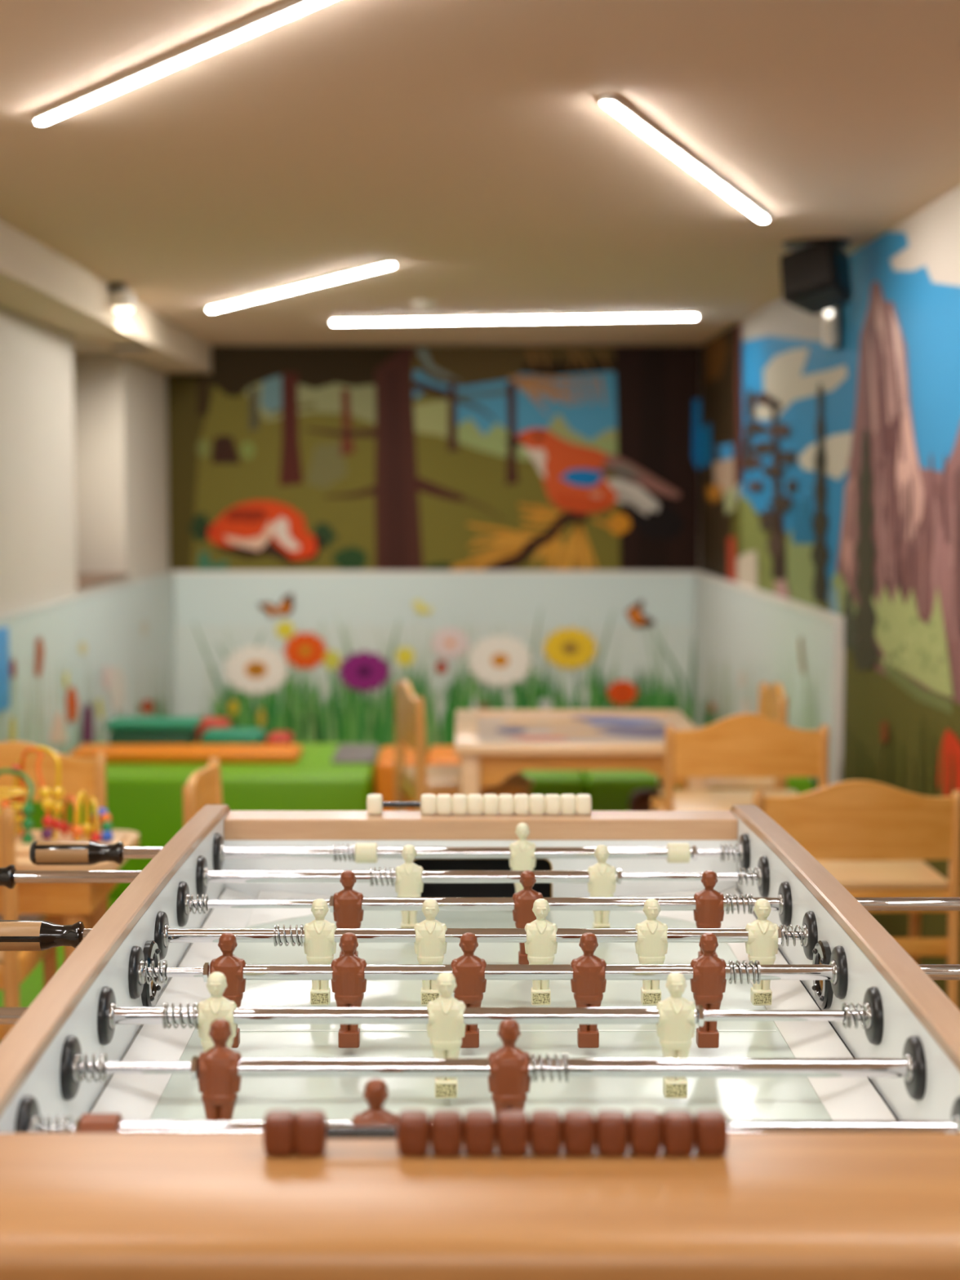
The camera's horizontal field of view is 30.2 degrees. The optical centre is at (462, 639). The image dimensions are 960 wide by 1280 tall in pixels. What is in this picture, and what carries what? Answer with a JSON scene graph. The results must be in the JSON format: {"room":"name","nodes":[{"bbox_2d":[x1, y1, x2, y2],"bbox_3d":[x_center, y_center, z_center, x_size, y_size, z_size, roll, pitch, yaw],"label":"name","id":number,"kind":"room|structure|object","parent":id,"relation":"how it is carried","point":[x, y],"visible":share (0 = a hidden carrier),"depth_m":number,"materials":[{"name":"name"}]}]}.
{"room":"children's playroom","nodes":[
{"label":"children's playroom","id":0,"kind":"room"},
{"bbox_2d":[0,305,169,616],"bbox_3d":[-1.740,0.065,3.166,0.280,2.257,13.100,0,5,0],"label":"wall","id":1,"kind":"structure","parent":0,"point":[84,454],"depth_m":7.29,"materials":[{"name":"beige paint"}]},
{"bbox_2d":[0,572,174,825],"bbox_3d":[-1.580,0.498,7.179,0.032,1.324,5.030,0,5,0],"label":"panel","id":2,"kind":"object","parent":1,"relation":"attached to","point":[78,664],"visible":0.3,"depth_m":7.46,"materials":[{"name":"beige paint"}]},
{"bbox_2d":[0,626,10,711],"bbox_3d":[-1.559,0.114,5.849,0.010,0.279,0.500,0,5,0],"label":"board","id":3,"kind":"object","parent":2,"relation":"attached to","point":[4,632],"visible":1,"depth_m":6.03,"materials":[{"name":"blue"}]},
{"bbox_2d":[76,573,128,589],"bbox_3d":[-1.724,-0.265,7.914,0.272,0.020,1.082,0,5,0],"label":"trim","id":4,"kind":"structure","parent":1,"relation":"attached to","point":[83,580],"depth_m":7.98,"materials":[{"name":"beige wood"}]},
{"bbox_2d":[0,219,211,373],"bbox_3d":[-1.478,-0.984,3.080,0.244,0.152,13.100,0,5,0],"label":"beam","id":5,"kind":"structure","parent":1,"relation":"attached to","point":[38,283],"depth_m":6.58,"materials":[{"name":"beige paint"}]},
{"bbox_2d":[109,345,151,351],"bbox_3d":[-1.475,-1.293,7.887,0.180,0.012,0.180,0,5,0],"label":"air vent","id":6,"kind":"object","parent":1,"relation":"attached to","point":[120,348],"visible":1,"depth_m":7.84,"materials":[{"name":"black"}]},
{"bbox_2d":[168,345,702,625],"bbox_3d":[-0.200,-0.470,9.744,3.400,2.257,0.100,0,5,0],"label":"wall","id":7,"kind":"structure","parent":0,"point":[701,345],"depth_m":9.70,"materials":[{"name":"beige paint"}]},
{"bbox_2d":[166,345,701,570],"bbox_3d":[-0.156,-0.984,9.644,2.888,1.214,0.013,0,5,0],"label":"mural","id":8,"kind":"object","parent":7,"relation":"attached to","point":[281,457],"visible":1,"depth_m":9.65,"materials":[{"name":"paint"}]},
{"bbox_2d":[173,570,696,759],"bbox_3d":[-0.091,0.200,9.723,3.018,1.155,0.043,0,5,0],"label":"panel","id":9,"kind":"object","parent":7,"relation":"attached to","point":[317,656],"visible":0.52,"depth_m":9.70,"materials":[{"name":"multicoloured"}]},
{"bbox_2d":[0,0,959,345],"bbox_3d":[-0.200,-1.109,3.070,3.400,0.100,13.500,0,5,0],"label":"ceiling","id":10,"kind":"structure","parent":0,"point":[471,147],"depth_m":4.20,"materials":[{"name":"beige paint"}]},
{"bbox_2d":[108,283,134,312],"bbox_3d":[-1.305,-1.312,6.816,0.092,0.104,0.084,0,5,0],"label":"ceiling spotlight","id":11,"kind":"object","parent":10,"relation":"attached to","point":[122,299],"visible":1,"depth_m":6.78,"materials":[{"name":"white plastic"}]},
{"bbox_2d":[33,0,335,124],"bbox_3d":[-0.471,-1.061,3.197,0.032,0.017,1.486,-3,6,-36],"label":"recessed light","id":12,"kind":"object","parent":10,"relation":"in","point":[291,9],"visible":1,"depth_m":3.23,"materials":[{"name":"beige plastic"}]},
{"bbox_2d":[208,260,395,311],"bbox_3d":[-0.662,-1.361,6.882,0.032,0.017,1.719,-3,5,-29],"label":"recessed light","id":13,"kind":"object","parent":10,"relation":"in","point":[388,264],"visible":1,"depth_m":6.74,"materials":[{"name":"beige plastic"}]},
{"bbox_2d":[411,300,436,309],"bbox_3d":[-0.161,-1.400,7.439,0.104,0.030,0.104,0,5,0],"label":"smoke detector","id":14,"kind":"object","parent":10,"relation":"attached to","point":[418,304],"visible":1,"depth_m":7.40,"materials":[{"name":"beige plastic"}]},
{"bbox_2d":[331,313,697,323],"bbox_3d":[0.221,-1.457,8.059,1.670,0.017,0.031,1,5,9],"label":"recessed light","id":15,"kind":"object","parent":10,"relation":"in","point":[666,315],"visible":1,"depth_m":8.04,"materials":[{"name":"beige plastic"}]},
{"bbox_2d":[333,316,696,323],"bbox_3d":[0.221,-1.450,8.059,1.662,0.004,0.021,1,5,9],"label":"diffuser","id":16,"kind":"object","parent":15,"relation":"attached to","point":[468,318],"depth_m":8.07,"materials":[{"name":"beige plastic"}]},
{"bbox_2d":[600,94,768,221],"bbox_3d":[0.580,-1.156,4.367,0.031,0.017,1.659,2,5,21],"label":"recessed light","id":17,"kind":"object","parent":10,"relation":"in","point":[611,102],"visible":1,"depth_m":4.13,"materials":[{"name":"beige plastic"}]},
{"bbox_2d":[779,237,853,315],"bbox_3d":[1.137,-1.162,5.695,0.235,0.231,0.228,4,6,37],"label":"loudspeaker","id":18,"kind":"object","parent":10,"relation":"hanging from","point":[816,278],"visible":1,"depth_m":5.62,"materials":[{"name":"black plastic"}]},
{"bbox_2d":[779,238,832,297],"bbox_3d":[1.085,-1.175,5.620,0.176,0.148,0.007,-14,-21,38],"label":"grille","id":19,"kind":"object","parent":18,"relation":"attached to","point":[806,271],"depth_m":5.61,"materials":[{"name":"black"}]},
{"bbox_2d":[700,570,844,751],"bbox_3d":[1.350,0.065,3.166,0.100,2.257,13.100,0,5,0],"label":"wall","id":20,"kind":"structure","parent":0,"point":[700,571],"depth_m":6.50,"materials":[{"name":"beige paint"}]},
{"bbox_2d":[695,571,844,789],"bbox_3d":[1.280,0.395,7.878,0.032,1.246,3.621,0,5,0],"label":"panel","id":21,"kind":"object","parent":20,"relation":"attached to","point":[747,637],"visible":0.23,"depth_m":7.41,"materials":[{"name":"beige paint"}]},
{"bbox_2d":[699,186,959,1010],"bbox_3d":[1.292,-0.098,5.149,0.014,2.251,9.080,0,5,0],"label":"mural","id":22,"kind":"object","parent":20,"relation":"attached to","point":[830,477],"visible":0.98,"depth_m":5.63,"materials":[{"name":"paint"}]},
{"bbox_2d":[822,305,843,351],"bbox_3d":[1.268,-1.071,6.077,0.069,0.160,0.068,0,5,0],"label":"wall spotlight","id":23,"kind":"object","parent":22,"relation":"attached to","point":[833,319],"visible":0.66,"depth_m":6.06,"materials":[{"name":"beige metal"}]},
{"bbox_3d":[-0.200,1.239,3.261,3.400,0.100,13.500,0,5,0],"label":"floor","id":24,"kind":"structure","parent":0,"visible":0},
{"bbox_2d":[0,807,57,1040],"bbox_3d":[-1.069,0.728,3.558,0.445,0.872,0.368,0,5,0],"label":"wooden chair","id":25,"kind":"object","parent":24,"relation":"on","point":[16,966],"visible":0.41,"depth_m":3.38,"materials":[{"name":"brown wood"}]},
{"bbox_2d":[0,741,108,924],"bbox_3d":[-1.087,0.685,4.182,0.455,0.856,0.328,0,5,0],"label":"wooden chair","id":26,"kind":"object","parent":24,"relation":"on","point":[77,775],"visible":0.21,"depth_m":4.29,"materials":[{"name":"brown wood"}]},
{"bbox_2d":[0,897,118,1043],"bbox_3d":[-1.025,0.992,5.505,1.050,0.030,1.612,0,5,0],"label":"floor mat","id":27,"kind":"object","parent":24,"relation":"on","point":[33,984],"visible":0.02,"depth_m":5.18,"materials":[{"name":"plastic"}]},
{"bbox_2d":[0,830,139,962],"bbox_3d":[-1.099,0.789,3.739,0.802,0.720,0.367,0,5,0],"label":"side table","id":28,"kind":"object","parent":24,"relation":"on","point":[86,903],"visible":0.34,"depth_m":3.57,"materials":[{"name":"brown wood"}]},
{"bbox_2d":[0,746,128,855],"bbox_3d":[-0.906,0.327,3.701,0.380,0.207,0.200,0,5,0],"label":"bead maze","id":29,"kind":"object","parent":28,"relation":"on","point":[75,832],"visible":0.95,"depth_m":3.70,"materials":[{"name":"multicoloured wood"}]},
{"bbox_2d":[182,757,222,825],"bbox_3d":[-0.438,0.709,3.991,0.328,0.840,0.405,0,5,0],"label":"wooden chair","id":30,"kind":"object","parent":24,"relation":"on","point":[202,788],"visible":0.14,"depth_m":3.99,"materials":[{"name":"brown wood"}]},
{"bbox_2d":[30,742,381,897],"bbox_3d":[-0.940,0.677,6.779,1.220,0.450,0.920,0,5,0],"label":"bench","id":31,"kind":"object","parent":24,"relation":"on","point":[146,799],"visible":0.2,"depth_m":6.31,"materials":[{"name":"green plastic"}]},
{"bbox_2d":[108,728,197,744],"bbox_3d":[-1.223,0.388,7.037,0.321,0.086,0.220,0,5,0],"label":"cushion","id":32,"kind":"object","parent":31,"relation":"on","point":[115,737],"visible":0.56,"depth_m":6.93,"materials":[{"name":"green fabric"}]},
{"bbox_2d":[104,716,202,730],"bbox_3d":[-1.220,0.330,7.032,0.356,0.030,0.220,0,5,0],"label":"cushion","id":33,"kind":"object","parent":32,"relation":"on","point":[117,723],"visible":1,"depth_m":6.93,"materials":[{"name":"green fabric"}]},
{"bbox_2d":[68,744,302,763],"bbox_3d":[-1.047,0.432,6.760,0.860,0.042,0.240,0,5,0],"label":"foam mat","id":34,"kind":"object","parent":31,"relation":"on","point":[114,753],"visible":0.87,"depth_m":6.65,"materials":[{"name":"orange plastic"}]},
{"bbox_2d":[196,717,231,742],"bbox_3d":[-1.051,0.591,7.384,0.164,0.524,0.200,0,5,0],"label":"cushion","id":35,"kind":"object","parent":31,"relation":"on","point":[207,722],"visible":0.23,"depth_m":7.27,"materials":[{"name":"red fabric"}]},
{"bbox_2d":[200,728,265,744],"bbox_3d":[-0.910,0.394,7.047,0.240,0.072,0.200,0,5,0],"label":"cushion","id":36,"kind":"object","parent":31,"relation":"on","point":[212,735],"visible":0.73,"depth_m":6.96,"materials":[{"name":"green fabric"}]},
{"bbox_2d":[265,731,293,744],"bbox_3d":[-0.725,0.401,7.048,0.100,0.058,0.200,0,5,0],"label":"cushion","id":37,"kind":"object","parent":31,"relation":"on","point":[275,737],"visible":0.74,"depth_m":6.96,"materials":[{"name":"red fabric"}]},
{"bbox_2d":[331,743,378,764],"bbox_3d":[-0.412,0.438,6.866,0.159,0.012,0.450,0,5,0],"label":"mat","id":38,"kind":"object","parent":31,"relation":"on","point":[345,753],"visible":1,"depth_m":6.82,"materials":[{"name":"grey plastic"}]},
{"bbox_2d":[374,745,415,810],"bbox_3d":[-0.223,0.668,6.558,0.178,0.505,0.440,0,5,0],"label":"cube","id":39,"kind":"object","parent":24,"relation":"on","point":[384,766],"visible":0.23,"depth_m":6.33,"materials":[{"name":"orange plastic"}]},
{"bbox_2d":[426,745,484,810],"bbox_3d":[-0.013,0.668,6.558,0.234,0.505,0.440,0,5,0],"label":"cube","id":40,"kind":"object","parent":24,"relation":"on","point":[437,755],"visible":0.21,"depth_m":6.44,"materials":[{"name":"orange plastic"}]},
{"bbox_2d":[394,680,533,810],"bbox_3d":[-0.003,0.555,5.715,0.388,0.866,0.435,-1,5,-11],"label":"wooden chair","id":41,"kind":"object","parent":24,"relation":"on","point":[414,781],"visible":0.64,"depth_m":5.56,"materials":[{"name":"brown wood"}]},
{"bbox_2d":[0,794,959,1279],"bbox_3d":[0.027,0.787,1.866,1.430,1.029,1.474,0,5,0],"label":"table","id":42,"kind":"object","parent":24,"relation":"on","point":[506,1037],"visible":1,"depth_m":1.63,"materials":[{"name":"brown wood"}]},
{"bbox_2d":[63,1115,72,1133],"bbox_3d":[-0.298,0.371,1.343,0.001,0.024,0.024,0,5,0],"label":"washer","id":43,"kind":"object","parent":42,"relation":"in","point":[67,1128],"depth_m":1.34,"materials":[{"name":"silver metal"}]},
{"bbox_2d":[100,1053,107,1082],"bbox_3d":[-0.301,0.359,1.492,0.001,0.024,0.024,0,5,0],"label":"washer","id":44,"kind":"object","parent":42,"relation":"in","point":[104,1065],"depth_m":1.49,"materials":[{"name":"silver metal"}]},
{"bbox_2d":[161,1002,166,1028],"bbox_3d":[-0.275,0.347,1.642,0.001,0.024,0.024,0,5,0],"label":"washer","id":45,"kind":"object","parent":42,"relation":"in","point":[163,1009],"depth_m":1.63,"materials":[{"name":"silver metal"}]},
{"bbox_2d":[162,960,168,984],"bbox_3d":[-0.299,0.335,1.791,0.001,0.024,0.024,0,5,0],"label":"washer","id":46,"kind":"object","parent":42,"relation":"in","point":[165,966],"depth_m":1.79,"materials":[{"name":"silver metal"}]},
{"bbox_2d":[194,1002,198,1028],"bbox_3d":[-0.245,0.347,1.642,0.001,0.024,0.024,0,5,0],"label":"washer","id":47,"kind":"object","parent":42,"relation":"in","point":[196,1005],"depth_m":1.63,"materials":[{"name":"silver metal"}]},
{"bbox_2d":[204,893,208,914],"bbox_3d":[-0.301,0.310,2.090,0.001,0.024,0.024,0,5,0],"label":"washer","id":48,"kind":"object","parent":42,"relation":"in","point":[206,895],"depth_m":2.09,"materials":[{"name":"silver metal"}]},
{"bbox_2d":[273,924,276,946],"bbox_3d":[-0.204,0.323,1.941,0.001,0.024,0.024,0,5,0],"label":"washer","id":49,"kind":"object","parent":42,"relation":"in","point":[275,926],"depth_m":1.93,"materials":[{"name":"silver metal"}]},
{"bbox_2d":[300,924,303,946],"bbox_3d":[-0.175,0.323,1.941,0.001,0.024,0.024,0,5,0],"label":"washer","id":50,"kind":"object","parent":42,"relation":"in","point":[301,926],"depth_m":1.93,"materials":[{"name":"silver metal"}]},
{"bbox_2d":[333,844,335,862],"bbox_3d":[-0.172,0.286,2.389,0.001,0.024,0.024,0,5,0],"label":"washer","id":51,"kind":"object","parent":42,"relation":"in","point":[334,848],"depth_m":2.38,"materials":[{"name":"silver metal"}]},
{"bbox_2d":[369,867,371,886],"bbox_3d":[-0.116,0.298,2.240,0.001,0.024,0.024,0,5,0],"label":"washer","id":52,"kind":"object","parent":42,"relation":"in","point":[371,868],"depth_m":2.23,"materials":[{"name":"silver metal"}]},
{"bbox_2d":[392,867,394,886],"bbox_3d":[-0.087,0.298,2.240,0.001,0.024,0.024,0,5,0],"label":"washer","id":53,"kind":"object","parent":42,"relation":"in","point":[393,868],"depth_m":2.23,"materials":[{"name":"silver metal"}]},
{"bbox_2d":[382,801,420,807],"bbox_3d":[0.023,0.232,2.511,0.309,0.008,0.008,0,5,0],"label":"rod","id":54,"kind":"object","parent":42,"relation":"on","point":[385,804],"depth_m":2.51,"materials":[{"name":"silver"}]},
{"bbox_2d":[325,1126,529,1139],"bbox_3d":[0.023,0.338,1.217,0.309,0.008,0.008,0,5,0],"label":"rod","id":55,"kind":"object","parent":42,"relation":"on","point":[332,1132],"depth_m":1.21,"materials":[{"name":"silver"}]},
{"bbox_2d":[531,1053,533,1082],"bbox_3d":[0.059,0.359,1.492,0.001,0.024,0.024,0,5,0],"label":"washer","id":56,"kind":"object","parent":42,"relation":"in","point":[532,1055],"depth_m":1.48,"materials":[{"name":"silver metal"}]},
{"bbox_2d":[565,1053,568,1082],"bbox_3d":[0.088,0.359,1.492,0.001,0.024,0.024,0,5,0],"label":"washer","id":57,"kind":"object","parent":42,"relation":"in","point":[566,1055],"depth_m":1.48,"materials":[{"name":"silver metal"}]},
{"bbox_2d":[720,844,723,862],"bbox_3d":[0.348,0.286,2.389,0.001,0.024,0.024,0,5,0],"label":"washer","id":58,"kind":"object","parent":42,"relation":"in","point":[721,846],"depth_m":2.38,"materials":[{"name":"silver metal"}]},
{"bbox_2d":[724,893,728,914],"bbox_3d":[0.311,0.310,2.090,0.001,0.024,0.024,0,5,0],"label":"washer","id":59,"kind":"object","parent":42,"relation":"in","point":[726,897],"depth_m":2.08,"materials":[{"name":"silver metal"}]},
{"bbox_2d":[728,960,733,984],"bbox_3d":[0.270,0.335,1.791,0.001,0.024,0.024,0,5,0],"label":"washer","id":60,"kind":"object","parent":42,"relation":"in","point":[731,962],"depth_m":1.78,"materials":[{"name":"silver metal"}]},
{"bbox_2d":[737,867,741,886],"bbox_3d":[0.349,0.298,2.240,0.001,0.024,0.024,0,5,0],"label":"washer","id":61,"kind":"object","parent":42,"relation":"in","point":[739,868],"depth_m":2.23,"materials":[{"name":"silver metal"}]},
{"bbox_2d":[749,893,753,914],"bbox_3d":[0.339,0.310,2.090,0.001,0.024,0.024,0,5,0],"label":"washer","id":62,"kind":"object","parent":42,"relation":"in","point":[751,899],"depth_m":2.08,"materials":[{"name":"silver metal"}]},
{"bbox_2d":[755,960,760,984],"bbox_3d":[0.298,0.335,1.791,0.001,0.024,0.024,0,5,0],"label":"washer","id":63,"kind":"object","parent":42,"relation":"in","point":[757,964],"depth_m":1.78,"materials":[{"name":"silver metal"}]},
{"bbox_2d":[779,924,783,946],"bbox_3d":[0.348,0.323,1.941,0.001,0.024,0.024,0,5,0],"label":"washer","id":64,"kind":"object","parent":42,"relation":"in","point":[781,931],"depth_m":1.93,"materials":[{"name":"silver metal"}]},
{"bbox_2d":[841,1002,848,1028],"bbox_3d":[0.353,0.347,1.642,0.001,0.024,0.024,0,5,0],"label":"washer","id":65,"kind":"object","parent":42,"relation":"in","point":[845,1006],"depth_m":1.64,"materials":[{"name":"silver metal"}]},
{"bbox_2d":[520,770,586,796],"bbox_3d":[0.278,0.677,6.779,0.324,0.450,0.920,0,5,0],"label":"bench","id":66,"kind":"object","parent":24,"relation":"on","point":[545,782],"visible":0.12,"depth_m":6.31,"materials":[{"name":"green fabric"}]},
{"bbox_2d":[454,709,707,797],"bbox_3d":[0.359,0.632,5.673,0.763,0.720,0.875,0,5,0],"label":"table","id":67,"kind":"object","parent":24,"relation":"on","point":[492,745],"visible":0.65,"depth_m":5.40,"materials":[{"name":"brown wood"}]},
{"bbox_2d":[495,715,666,740],"bbox_3d":[0.387,0.281,5.715,0.577,0.003,0.533,-1,5,-8],"label":"picture","id":68,"kind":"object","parent":67,"relation":"on","point":[507,727],"depth_m":5.70,"materials":[{"name":"multicoloured paper"}]},
{"bbox_2d":[628,788,662,810],"bbox_3d":[0.630,0.737,5.879,0.170,0.477,0.170,0,5,0],"label":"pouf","id":69,"kind":"object","parent":24,"relation":"on","point":[640,799],"visible":0.22,"depth_m":5.81,"materials":[{"name":"brown leather"}]},
{"bbox_2d":[581,770,813,810],"bbox_3d":[0.847,0.677,6.779,0.806,0.450,0.920,0,5,0],"label":"bench","id":70,"kind":"object","parent":24,"relation":"on","point":[608,790],"visible":0.19,"depth_m":6.31,"materials":[{"name":"green fabric"}]},
{"bbox_2d":[680,681,787,789],"bbox_3d":[0.859,0.562,5.707,0.308,0.854,0.435,0,5,1],"label":"wooden chair","id":71,"kind":"object","parent":24,"relation":"on","point":[772,701],"visible":0.25,"depth_m":5.56,"materials":[{"name":"brown wood"}]},
{"bbox_2d":[650,713,829,810],"bbox_3d":[0.760,0.616,4.943,0.443,0.870,0.368,0,5,0],"label":"wooden chair","id":72,"kind":"object","parent":24,"relation":"on","point":[742,745],"visible":0.44,"depth_m":4.74,"materials":[{"name":"brown wood"}]},
{"bbox_2d":[752,780,959,1009],"bbox_3d":[0.876,0.705,4.138,0.469,0.823,0.388,0,5,0],"label":"wooden chair","id":73,"kind":"object","parent":24,"relation":"on","point":[875,838],"visible":0.4,"depth_m":3.93,"materials":[{"name":"brown wood"}]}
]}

